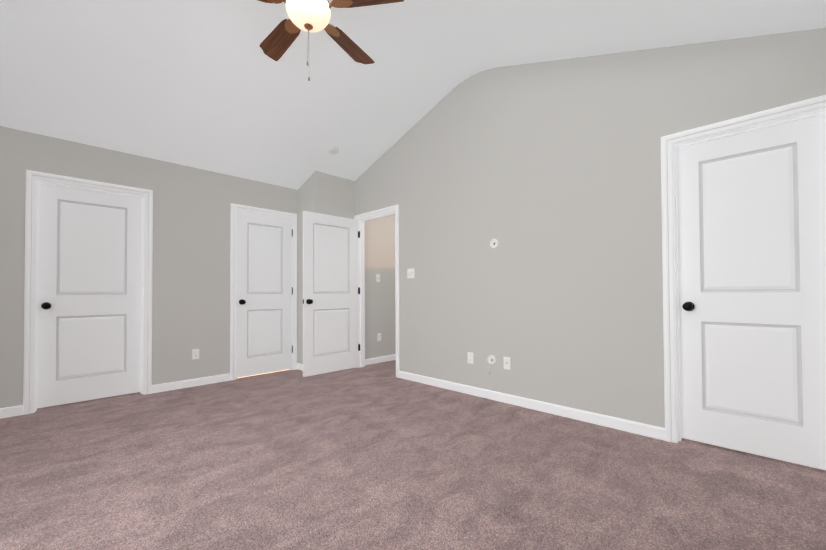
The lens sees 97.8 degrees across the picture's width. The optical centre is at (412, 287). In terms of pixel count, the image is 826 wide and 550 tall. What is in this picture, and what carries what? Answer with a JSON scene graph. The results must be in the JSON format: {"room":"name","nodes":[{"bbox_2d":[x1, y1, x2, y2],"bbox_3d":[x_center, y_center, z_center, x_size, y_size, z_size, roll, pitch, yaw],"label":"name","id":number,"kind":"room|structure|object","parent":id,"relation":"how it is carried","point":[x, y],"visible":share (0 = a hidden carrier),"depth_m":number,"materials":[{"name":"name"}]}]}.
{"room":"empty bedroom","nodes":[
{"label":"empty bedroom","id":0,"kind":"room"},
{"bbox_2d":[0,126,297,407],"bbox_3d":[-2.895,-0.151,3.682,0.115,2.505,3.638,-1,-1,45],"label":"wall","id":1,"kind":"structure","parent":0,"point":[191,267],"depth_m":3.87,"materials":[{"name":"grey paint"}]},
{"bbox_2d":[0,405,22,418],"bbox_3d":[-3.727,1.050,2.724,0.013,0.083,1.062,-1,-1,45],"label":"baseboard","id":2,"kind":"structure","parent":1,"relation":"attached to","point":[12,411],"depth_m":3.05,"materials":[{"name":"white wood"}]},
{"bbox_2d":[23,170,152,414],"bbox_3d":[-3.079,0.040,3.479,0.133,2.118,0.908,-1,-1,45],"label":"door frame","id":3,"kind":"structure","parent":1,"relation":"attached to","point":[34,179],"depth_m":3.22,"materials":[{"name":"white wood"}]},
{"bbox_2d":[37,183,141,407],"bbox_3d":[-3.114,0.070,3.513,0.171,2.030,0.763,-1,-1,45],"label":"door","id":4,"kind":"structure","parent":1,"relation":"in","point":[89,303],"depth_m":3.47,"materials":[{"name":"white wood"}]},
{"bbox_2d":[152,373,229,392],"bbox_3d":[-2.447,1.063,4.022,0.013,0.083,0.767,-1,-1,45],"label":"baseboard","id":5,"kind":"structure","parent":1,"relation":"attached to","point":[163,387],"depth_m":3.99,"materials":[{"name":"white wood"}]},
{"bbox_2d":[192,349,198,359],"bbox_3d":[-2.436,0.748,4.043,0.008,0.115,0.070,-1,-1,45],"label":"outlet","id":6,"kind":"object","parent":1,"relation":"attached to","point":[195,353],"visible":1,"depth_m":4.04,"materials":[{"name":"white plastic"}]},
{"bbox_2d":[230,203,296,379],"bbox_3d":[-1.921,0.052,4.653,0.133,2.118,0.857,-1,-1,45],"label":"door frame","id":7,"kind":"structure","parent":1,"relation":"attached to","point":[234,208],"depth_m":4.38,"materials":[{"name":"white wood"}]},
{"bbox_2d":[236,210,292,377],"bbox_3d":[-1.896,0.081,4.634,0.171,2.030,0.722,-1,-1,45],"label":"closet door","id":8,"kind":"structure","parent":1,"relation":"in","point":[264,290],"depth_m":4.60,"materials":[{"name":"white wood"}]},
{"bbox_2d":[297,363,302,370],"bbox_3d":[-1.415,1.069,4.757,0.449,0.083,0.013,-1,-1,45],"label":"baseboard","id":9,"kind":"structure","parent":1,"relation":"attached to","point":[299,366],"depth_m":4.85,"materials":[{"name":"white wood"}]},
{"bbox_2d":[298,171,395,363],"bbox_3d":[-0.339,-0.207,5.948,0.574,2.661,3.177,-1,-1,45],"label":"wall","id":10,"kind":"structure","parent":0,"point":[379,258],"depth_m":5.24,"materials":[{"name":"grey paint"}]},
{"bbox_2d":[376,274,379,281],"bbox_3d":[-0.511,-0.139,5.350,0.019,0.115,0.070,-1,-1,45],"label":"light switch","id":11,"kind":"object","parent":10,"relation":"attached to","point":[377,277],"visible":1,"depth_m":5.34,"materials":[{"name":"white plastic"}]},
{"bbox_2d":[377,333,380,340],"bbox_3d":[-0.499,0.738,5.354,0.008,0.115,0.070,-1,-1,45],"label":"outlet","id":12,"kind":"object","parent":10,"relation":"attached to","point":[378,336],"visible":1,"depth_m":5.35,"materials":[{"name":"white plastic"}]},
{"bbox_2d":[365,354,395,364],"bbox_3d":[0.092,1.080,5.943,0.013,0.083,2.329,-1,-1,45],"label":"baseboard","id":13,"kind":"structure","parent":10,"relation":"attached to","point":[390,357],"depth_m":5.35,"materials":[{"name":"white wood"}]},
{"bbox_2d":[0,360,825,549],"bbox_3d":[-0.260,1.132,3.221,6.249,0.100,7.300,-1,-1,45],"label":"floor","id":14,"kind":"structure","parent":0,"point":[379,456],"depth_m":2.01,"materials":[{"name":"carpet"}]},
{"bbox_2d":[0,0,825,189],"bbox_3d":[-0.887,-1.907,2.147,5.239,1.140,4.536,-1,-1,45],"label":"ceiling","id":15,"kind":"structure","parent":0,"point":[209,85],"depth_m":2.98,"materials":[{"name":"white paint"}]},
{"bbox_2d":[258,0,403,80],"bbox_3d":[-0.702,-1.761,2.389,1.247,0.836,1.286,-1,-1,45],"label":"ceiling fan","id":16,"kind":"object","parent":15,"relation":"hanging from","point":[312,16],"visible":1,"depth_m":2.40,"materials":[{"name":"brown wood"}]},
{"bbox_2d":[328,146,338,154],"bbox_3d":[-0.948,-1.642,4.322,0.132,0.075,0.132,-1,-1,45],"label":"smoke detector","id":17,"kind":"object","parent":15,"relation":"attached to","point":[333,150],"visible":1,"depth_m":4.29,"materials":[{"name":"white plastic"}]},
{"bbox_2d":[355,28,825,427],"bbox_3d":[0.862,-0.593,3.486,4.605,3.346,0.115,-1,-1,45],"label":"wall","id":18,"kind":"structure","parent":0,"point":[546,175],"depth_m":3.04,"materials":[{"name":"grey paint"}]},
{"bbox_2d":[354,204,399,377],"bbox_3d":[-0.456,0.047,4.766,0.908,2.118,0.133,-1,-1,45],"label":"door frame","id":19,"kind":"structure","parent":18,"relation":"attached to","point":[375,214],"depth_m":5.00,"materials":[{"name":"white wood"}]},
{"bbox_2d":[303,211,359,376],"bbox_3d":[-1.038,0.078,4.715,0.171,2.030,0.862,-1,-1,45],"label":"hall door","id":20,"kind":"structure","parent":19,"relation":"attached to","point":[330,336],"depth_m":4.65,"materials":[{"name":"white wood"}]},
{"bbox_2d":[407,268,413,277],"bbox_3d":[-0.031,-0.166,4.267,0.116,0.115,0.019,-1,-1,45],"label":"light switch","id":21,"kind":"object","parent":18,"relation":"attached to","point":[410,273],"visible":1,"depth_m":4.27,"materials":[{"name":"white plastic"}]},
{"bbox_2d":[468,352,472,363],"bbox_3d":[0.582,0.717,3.661,0.070,0.115,0.008,-1,-1,45],"label":"outlet","id":22,"kind":"object","parent":18,"relation":"attached to","point":[470,357],"visible":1,"depth_m":3.66,"materials":[{"name":"white plastic"}]},
{"bbox_2d":[487,355,495,373],"bbox_3d":[0.750,0.749,3.479,0.090,0.185,0.031,-1,-1,45],"label":"grommet","id":23,"kind":"object","parent":18,"relation":"attached to","point":[491,359],"visible":1,"depth_m":3.48,"materials":[{"name":"white plastic"}]},
{"bbox_2d":[490,239,497,247],"bbox_3d":[0.780,-0.424,3.479,0.090,0.090,0.006,-1,-1,45],"label":"grommet","id":24,"kind":"object","parent":18,"relation":"attached to","point":[493,243],"visible":1,"depth_m":3.48,"materials":[{"name":"white plastic"}]},
{"bbox_2d":[503,357,509,369],"bbox_3d":[0.874,0.709,3.367,0.070,0.115,0.018,-1,-1,45],"label":"outlet plate","id":25,"kind":"object","parent":18,"relation":"attached to","point":[506,362],"visible":1,"depth_m":3.36,"materials":[{"name":"white plastic"}]},
{"bbox_2d":[399,371,664,440],"bbox_3d":[0.791,1.039,3.447,2.691,0.083,0.013,-1,-1,45],"label":"baseboard","id":26,"kind":"structure","parent":18,"relation":"attached to","point":[652,431],"depth_m":3.07,"materials":[{"name":"white wood"}]},
{"bbox_2d":[661,95,825,442],"bbox_3d":[2.088,-0.003,2.257,0.857,2.118,0.133,-1,-1,45],"label":"door frame","id":27,"kind":"structure","parent":18,"relation":"attached to","point":[671,144],"depth_m":2.48,"materials":[{"name":"white wood"}]},
{"bbox_2d":[677,114,825,469],"bbox_3d":[2.123,0.027,2.292,0.712,2.030,0.171,-1,-1,45],"label":"door","id":28,"kind":"structure","parent":18,"relation":"in","point":[752,246],"depth_m":2.25,"materials":[{"name":"white wood"}]}
]}

